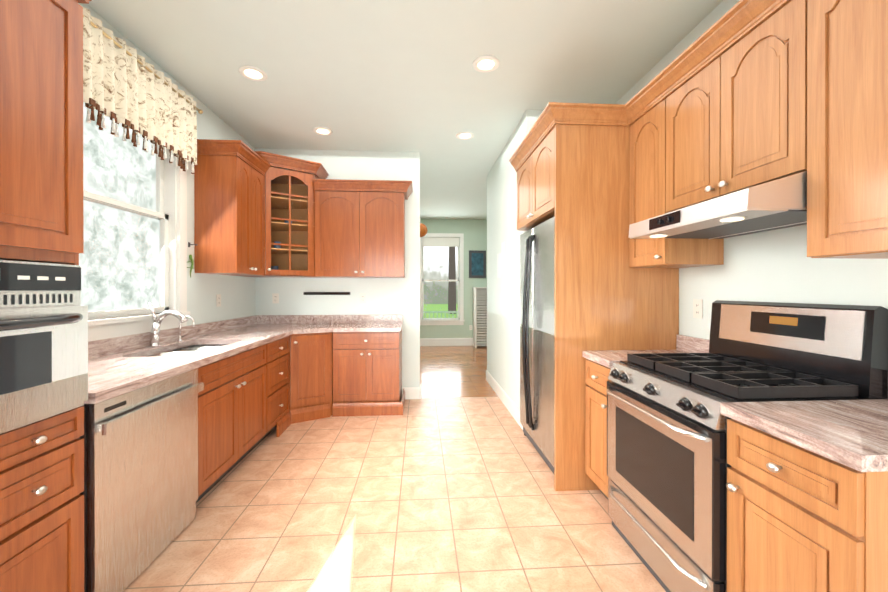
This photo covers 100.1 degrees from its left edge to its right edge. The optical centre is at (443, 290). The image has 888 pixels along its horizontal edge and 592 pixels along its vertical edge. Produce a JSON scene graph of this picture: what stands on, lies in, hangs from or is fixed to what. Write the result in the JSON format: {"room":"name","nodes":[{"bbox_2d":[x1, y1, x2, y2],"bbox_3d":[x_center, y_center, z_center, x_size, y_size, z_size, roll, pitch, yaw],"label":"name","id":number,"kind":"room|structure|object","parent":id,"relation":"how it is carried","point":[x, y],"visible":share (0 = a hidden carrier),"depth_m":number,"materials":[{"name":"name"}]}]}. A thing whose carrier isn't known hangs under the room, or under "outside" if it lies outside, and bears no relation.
{"room":"kitchen","nodes":[
{"label":"kitchen","id":0,"kind":"room"},
{"bbox_2d":[78,3,255,325],"bbox_3d":[-2.072,-0.171,1.493,0.120,2.950,5.960,0,0,-4],"label":"wall","id":1,"kind":"structure","parent":0,"point":[237,293],"depth_m":3.35,"materials":[{"name":"paint"}]},
{"bbox_2d":[80,108,189,341],"bbox_3d":[-2.112,-0.548,2.387,0.154,1.680,1.310,0,0,-4],"label":"window","id":2,"kind":"structure","parent":1,"relation":"in","point":[170,213],"depth_m":2.87,"materials":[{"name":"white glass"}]},
{"bbox_2d":[82,6,202,174],"bbox_3d":[-2.009,-1.246,2.354,0.112,0.605,1.571,0,0,-4],"label":"valance curtain","id":3,"kind":"object","parent":1,"relation":"attached to","point":[127,87],"visible":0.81,"depth_m":2.38,"materials":[{"name":"fabric"}]},
{"bbox_2d":[187,255,193,276],"bbox_3d":[-2.103,-0.204,3.090,0.022,0.189,0.087,0,0,-4],"label":"decorative hanging gecko","id":4,"kind":"object","parent":1,"relation":"attached to","point":[191,260],"visible":0.96,"depth_m":3.09},
{"bbox_2d":[216,294,220,306],"bbox_3d":[-2.138,0.094,3.534,0.008,0.116,0.072,0,0,-4],"label":"electrical outlet","id":5,"kind":"object","parent":1,"relation":"attached to","point":[218,300],"visible":1,"depth_m":3.52,"materials":[{"name":"white plastic"}]},
{"bbox_2d":[194,139,270,274],"bbox_3d":[-1.923,-0.704,3.410,0.415,1.106,0.630,0,0,-4],"label":"upper cabinet","id":6,"kind":"object","parent":1,"relation":"attached to","point":[229,175],"visible":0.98,"depth_m":3.17,"materials":[{"name":"brown wood"}]},
{"bbox_2d":[255,148,419,386],"bbox_3d":[-1.306,-0.179,4.459,2.030,2.950,0.140,0,0,-4],"label":"wall","id":7,"kind":"structure","parent":0,"point":[392,296],"depth_m":4.42,"materials":[{"name":"paint"}]},
{"bbox_2d":[272,293,278,302],"bbox_3d":[-1.965,0.092,4.342,0.072,0.116,0.008,0,0,-4],"label":"electrical outlet","id":8,"kind":"object","parent":7,"relation":"attached to","point":[275,297],"visible":1,"depth_m":4.34,"materials":[{"name":"white plastic"}]},
{"bbox_2d":[230,151,328,277],"bbox_3d":[-1.746,-0.760,4.004,0.852,1.216,0.704,0,0,-4],"label":"upper cabinet","id":9,"kind":"object","parent":7,"relation":"attached to","point":[289,222],"visible":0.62,"depth_m":4.01,"materials":[{"name":"brown wood"}]},
{"bbox_2d":[303,292,349,294],"bbox_3d":[-1.376,0.034,4.378,0.540,0.035,0.012,0,0,-4],"label":"power strip","id":10,"kind":"object","parent":7,"relation":"attached to","point":[326,293],"visible":1,"depth_m":4.37,"materials":[{"name":"black plastic"}]},
{"bbox_2d":[313,179,412,277],"bbox_3d":[-0.885,-0.671,4.202,1.053,1.036,0.415,0,0,-4],"label":"upper cabinet","id":11,"kind":"object","parent":7,"relation":"attached to","point":[359,228],"visible":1,"depth_m":4.06,"materials":[{"name":"brown wood"}]},
{"bbox_2d":[360,293,365,302],"bbox_3d":[-0.962,0.091,4.406,0.072,0.116,0.008,0,0,-4],"label":"electrical outlet","id":12,"kind":"object","parent":7,"relation":"attached to","point":[362,297],"visible":1,"depth_m":4.40,"materials":[{"name":"white plastic"}]},
{"bbox_2d":[402,384,420,398],"bbox_3d":[-0.392,1.226,4.513,0.230,0.140,0.154,0,0,-4],"label":"baseboard","id":13,"kind":"structure","parent":7,"relation":"attached to","point":[412,392],"depth_m":4.44,"materials":[{"name":"white wood"}]},
{"bbox_2d":[123,346,665,591],"bbox_3d":[0.318,1.323,3.675,5.170,0.050,10.240,0,0,-4],"label":"floor","id":14,"kind":"structure","parent":0,"point":[455,494],"depth_m":2.15,"materials":[{"name":"tile"}]},
{"bbox_2d":[0,0,91,591],"bbox_3d":[-1.624,0.053,1.017,0.706,2.506,0.900,0,0,-4],"label":"tall cabinet","id":15,"kind":"object","parent":14,"relation":"on","point":[41,221],"visible":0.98,"depth_m":1.26,"materials":[{"name":"brown wood"}]},
{"bbox_2d":[0,260,87,433],"bbox_3d":[-1.577,0.168,1.020,0.708,0.521,0.700,0,0,-4],"label":"built-in oven","id":16,"kind":"object","parent":15,"relation":"in","point":[43,343],"visible":1,"depth_m":1.21,"materials":[{"name":"silver metal"}]},
{"bbox_2d":[79,368,203,591],"bbox_3d":[-1.655,0.868,1.764,0.628,0.852,0.674,0,0,-4],"label":"dishwasher","id":17,"kind":"object","parent":14,"relation":"on","point":[140,492],"visible":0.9,"depth_m":1.66,"materials":[{"name":"silver metal"}]},
{"bbox_2d":[162,344,266,502],"bbox_3d":[-1.742,0.867,2.591,0.671,0.869,0.968,0,0,-4],"label":"base cabinet","id":18,"kind":"object","parent":14,"relation":"on","point":[232,413],"visible":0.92,"depth_m":2.49,"materials":[{"name":"brown wood"}]},
{"bbox_2d":[255,336,289,446],"bbox_3d":[-1.791,0.865,3.348,0.671,0.869,0.540,0,0,-4],"label":"drawers","id":19,"kind":"object","parent":14,"relation":"on","point":[277,363],"visible":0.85,"depth_m":3.33,"materials":[{"name":"brown wood"}]},
{"bbox_2d":[276,332,332,436],"bbox_3d":[-1.659,0.864,3.825,0.996,0.869,1.076,0,0,-4],"label":"base cabinet","id":20,"kind":"object","parent":14,"relation":"on","point":[311,374],"visible":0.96,"depth_m":3.73,"materials":[{"name":"brown wood"}]},
{"bbox_2d":[84,315,299,403],"bbox_3d":[-1.752,0.360,2.879,0.690,0.140,2.952,0,0,-4],"label":"countertop","id":21,"kind":"structure","parent":20,"relation":"on","point":[118,366],"depth_m":2.35,"materials":[{"name":"stone"}]},
{"bbox_2d":[148,302,187,346],"bbox_3d":[-1.926,0.236,2.596,0.260,0.307,0.062,0,0,-4],"label":"faucet","id":22,"kind":"object","parent":21,"relation":"on","point":[155,330],"visible":0.98,"depth_m":2.58,"materials":[{"name":"silver metal"}]},
{"bbox_2d":[177,316,194,340],"bbox_3d":[-1.993,0.291,2.888,0.127,0.196,0.070,0,0,-4],"label":"filter faucet","id":23,"kind":"object","parent":21,"relation":"on","point":[193,322],"visible":0.73,"depth_m":2.87,"materials":[{"name":"silver metal"}]},
{"bbox_2d":[145,344,226,356],"bbox_3d":[-1.762,0.534,2.587,0.420,0.205,0.780,0,0,-4],"label":"undermount sink","id":24,"kind":"object","parent":21,"relation":"in","point":[189,350],"visible":0.1,"depth_m":2.78,"materials":[{"name":"silver metal"}]},
{"bbox_2d":[296,315,402,333],"bbox_3d":[-0.974,0.356,4.047,1.014,0.140,0.722,0,0,-4],"label":"countertop","id":25,"kind":"structure","parent":20,"relation":"on","point":[306,323],"depth_m":4.34,"materials":[{"name":"stone"}]},
{"bbox_2d":[332,329,404,416],"bbox_3d":[-0.808,0.863,4.128,0.728,0.869,0.581,0,0,-4],"label":"base cabinet","id":26,"kind":"object","parent":14,"relation":"on","point":[367,373],"visible":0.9,"depth_m":3.87,"materials":[{"name":"brown wood"}]},
{"bbox_2d":[473,287,486,347],"bbox_3d":[0.967,0.606,8.539,0.570,1.360,0.368,0,0,-4],"label":"shelf","id":27,"kind":"object","parent":14,"relation":"on","point":[479,316],"visible":0.65,"depth_m":8.36,"materials":[{"name":"white wood"}]},
{"bbox_2d":[520,216,554,473],"bbox_3d":[1.073,0.395,2.940,0.858,1.809,0.910,0,0,-4],"label":"fridge","id":28,"kind":"object","parent":14,"relation":"on","point":[537,332],"visible":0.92,"depth_m":2.83,"materials":[{"name":"silver metal"}]},
{"bbox_2d":[585,359,611,498],"bbox_3d":[1.232,0.868,2.275,0.676,0.869,0.340,0,0,-4],"label":"base cabinet","id":29,"kind":"object","parent":14,"relation":"on","point":[596,377],"visible":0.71,"depth_m":2.27,"materials":[{"name":"brown wood"}]},
{"bbox_2d":[582,334,709,367],"bbox_3d":[1.242,0.361,2.274,0.660,0.140,0.345,0,0,-4],"label":"countertop","id":30,"kind":"structure","parent":29,"relation":"on","point":[684,344],"depth_m":2.31,"materials":[{"name":"stone"}]},
{"bbox_2d":[554,124,678,490],"bbox_3d":[1.141,0.112,2.451,0.836,2.380,0.025,0,0,-4],"label":"panel","id":31,"kind":"object","parent":14,"relation":"on","point":[606,297],"visible":0.67,"depth_m":2.43,"materials":[{"name":"brown wood"}]},
{"bbox_2d":[606,300,887,591],"bbox_3d":[1.235,0.680,1.714,0.735,1.248,0.763,0,0,-4],"label":"gas range","id":32,"kind":"object","parent":14,"relation":"on","point":[667,465],"visible":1,"depth_m":1.55,"materials":[{"name":"silver metal"}]},
{"bbox_2d":[726,419,887,591],"bbox_3d":[1.306,0.871,1.130,0.676,0.869,0.396,0,0,-4],"label":"base cabinet","id":33,"kind":"object","parent":14,"relation":"on","point":[800,519],"visible":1,"depth_m":1.06,"materials":[{"name":"brown wood"}]},
{"bbox_2d":[720,399,887,471],"bbox_3d":[1.316,0.364,1.121,0.660,0.140,0.420,0,0,-4],"label":"countertop","id":34,"kind":"structure","parent":33,"relation":"on","point":[853,434],"depth_m":1.10,"materials":[{"name":"stone"}]},
{"bbox_2d":[87,0,722,219],"bbox_3d":[0.318,-1.702,3.667,5.170,0.100,10.240,0,0,-4],"label":"ceiling","id":35,"kind":"structure","parent":0,"point":[383,75],"depth_m":2.70,"materials":[{"name":"paint"}]},
{"bbox_2d":[239,65,266,80],"bbox_3d":[-1.446,-1.643,2.822,0.196,0.012,0.196,0,0,-4],"label":"recessed light","id":36,"kind":"object","parent":35,"relation":"in","point":[253,73],"visible":0.98,"depth_m":2.82,"materials":[{"name":"white"}]},
{"bbox_2d":[313,127,332,135],"bbox_3d":[-1.252,-1.645,3.847,0.196,0.012,0.196,0,0,-4],"label":"recessed light","id":37,"kind":"object","parent":35,"relation":"in","point":[325,131],"visible":1,"depth_m":3.84,"materials":[{"name":"white"}]},
{"bbox_2d":[420,222,427,236],"bbox_3d":[-0.477,-1.348,7.224,0.317,0.626,0.318,0,0,-4],"label":"rattan pendant light","id":38,"kind":"object","parent":35,"relation":"hanging from","point":[423,230],"visible":0.42,"depth_m":7.13,"materials":[{"name":"orange wicker"}]},
{"bbox_2d":[456,132,473,139],"bbox_3d":[0.224,-1.646,3.962,0.196,0.012,0.196,0,0,-4],"label":"recessed light","id":39,"kind":"object","parent":35,"relation":"in","point":[464,135],"visible":1,"depth_m":3.95,"materials":[{"name":"white"}]},
{"bbox_2d":[472,55,499,71],"bbox_3d":[0.305,-1.642,2.704,0.196,0.012,0.196,0,0,-4],"label":"recessed light","id":40,"kind":"object","parent":35,"relation":"in","point":[487,63],"visible":1,"depth_m":2.69,"materials":[{"name":"white"}]},
{"bbox_2d":[420,219,486,337],"bbox_3d":[-0.007,-0.190,8.721,5.170,2.950,0.120,0,0,-4],"label":"wall","id":41,"kind":"structure","parent":0,"point":[474,231],"depth_m":8.69,"materials":[{"name":"green paint"}]},
{"bbox_2d":[420,233,464,324],"bbox_3d":[-0.075,-0.262,8.689,1.100,2.135,0.165,0,0,-4],"label":"window","id":42,"kind":"structure","parent":41,"relation":"in","point":[440,240],"depth_m":8.67,"materials":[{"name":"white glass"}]},
{"bbox_2d":[420,338,472,345],"bbox_3d":[0.008,1.195,8.656,4.949,0.180,0.016,0,0,-4],"label":"baseboard","id":43,"kind":"structure","parent":41,"relation":"attached to","point":[446,341],"depth_m":8.65,"materials":[{"name":"white wood"}]},
{"bbox_2d":[469,250,485,277],"bbox_3d":[0.781,-0.615,8.694,0.400,0.640,0.031,0,0,-4],"label":"painting","id":44,"kind":"object","parent":41,"relation":"attached to","point":[477,264],"visible":0.96,"depth_m":8.68,"materials":[{"name":"fabric"}]},
{"bbox_2d":[487,110,542,408],"bbox_3d":[1.121,-0.178,4.424,0.870,2.950,2.000,0,0,-4],"label":"wall block","id":45,"kind":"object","parent":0,"point":[503,334],"visible":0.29,"depth_m":4.22,"materials":[{"name":"paint"}]},
{"bbox_2d":[497,253,500,277],"bbox_3d":[0.675,-0.304,4.551,0.003,0.300,0.210,0,0,-4],"label":"paper","id":46,"kind":"object","parent":45,"relation":"attached to","point":[498,255],"depth_m":4.58,"materials":[{"name":"white paper"}]},
{"bbox_2d":[486,370,522,429],"bbox_3d":[0.679,1.227,4.400,0.014,0.140,1.998,0,0,-4],"label":"baseboard","id":47,"kind":"structure","parent":45,"relation":"attached to","point":[509,404],"depth_m":4.16,"materials":[{"name":"white wood"}]},
{"bbox_2d":[615,0,887,339],"bbox_3d":[1.710,-0.170,1.105,0.120,2.950,4.700,0,0,-4],"label":"wall","id":48,"kind":"structure","parent":0,"point":[778,265],"depth_m":1.85,"materials":[{"name":"paint"}]},
{"bbox_2d":[517,127,554,230],"bbox_3d":[1.092,-0.812,2.938,0.871,0.535,0.956,0,0,-4],"label":"upper cabinet","id":49,"kind":"object","parent":48,"relation":"attached to","point":[535,189],"visible":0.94,"depth_m":2.81,"materials":[{"name":"brown wood"}]},
{"bbox_2d":[509,0,790,171],"bbox_3d":[0.997,-1.129,1.607,0.581,0.105,3.598,0,0,-4],"label":"crown molding","id":50,"kind":"structure","parent":49,"relation":"attached to","point":[734,24],"depth_m":2.04,"materials":[{"name":"brown wood"}]},
{"bbox_2d":[629,99,723,267],"bbox_3d":[1.381,-0.613,2.272,0.380,0.930,0.362,0,0,-4],"label":"upper cabinet","id":51,"kind":"object","parent":48,"relation":"attached to","point":[647,165],"visible":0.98,"depth_m":2.19,"materials":[{"name":"brown wood"}]},
{"bbox_2d":[693,299,702,318],"bbox_3d":[1.569,0.112,2.300,0.008,0.116,0.072,0,0,-4],"label":"light switch","id":52,"kind":"object","parent":48,"relation":"attached to","point":[697,308],"visible":1,"depth_m":2.29,"materials":[{"name":"white plastic"}]},
{"bbox_2d":[666,0,806,211],"bbox_3d":[1.417,-0.754,1.711,0.380,0.645,0.758,0,0,-4],"label":"upper cabinet","id":53,"kind":"object","parent":48,"relation":"attached to","point":[736,117],"visible":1,"depth_m":1.58,"materials":[{"name":"brown wood"}]},
{"bbox_2d":[628,171,806,238],"bbox_3d":[1.316,-0.355,1.706,0.581,0.147,0.750,0,0,-4],"label":"range hood","id":54,"kind":"object","parent":53,"relation":"attached to","point":[781,203],"visible":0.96,"depth_m":1.50,"materials":[{"name":"silver metal"}]},
{"bbox_2d":[807,0,887,258],"bbox_3d":[1.472,-0.594,0.850,0.380,0.960,0.964,0,0,-4],"label":"upper cabinet","id":55,"kind":"object","parent":48,"relation":"attached to","point":[847,128],"visible":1,"depth_m":1.20,"materials":[{"name":"brown wood"}]},
{"label":"outside","id":56,"kind":"structure","parent":0,"visible":0},
{"bbox_2d":[79,102,159,311],"bbox_3d":[-6.274,-1.705,5.047,0.050,8.000,17.000,0,0,-4],"label":"window","id":57,"kind":"structure","parent":56,"point":[115,300],"depth_m":7.29,"materials":[{"name":"white"}]},
{"bbox_2d":[424,304,457,317],"bbox_3d":[3.100,1.663,26.402,20.500,0.050,34.600,0,0,-4],"label":"lawn","id":58,"kind":"structure","parent":56,"point":[435,307],"depth_m":31.92,"materials":[{"name":"green plant"}]},
{"bbox_2d":[448,247,455,313],"bbox_3d":[-1.109,-4.685,28.393,14.958,12.634,15.051,0,0,-4],"label":"trees","id":59,"kind":"object","parent":58,"relation":"on","point":[452,288],"depth_m":25.82,"materials":[{"name":"black plant"}]},
{"bbox_2d":[424,247,457,303],"bbox_3d":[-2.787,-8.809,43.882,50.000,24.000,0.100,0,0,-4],"label":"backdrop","id":60,"kind":"structure","parent":56,"point":[436,263],"depth_m":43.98,"materials":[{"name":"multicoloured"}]},
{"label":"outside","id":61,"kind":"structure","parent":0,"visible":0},
{"bbox_2d":[424,311,457,317],"bbox_3d":[-0.161,1.039,10.889,7.000,0.880,0.060,0,0,-4],"label":"rail","id":62,"kind":"object","parent":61,"point":[441,312],"depth_m":10.87,"materials":[{"name":"white wood"}]}
]}

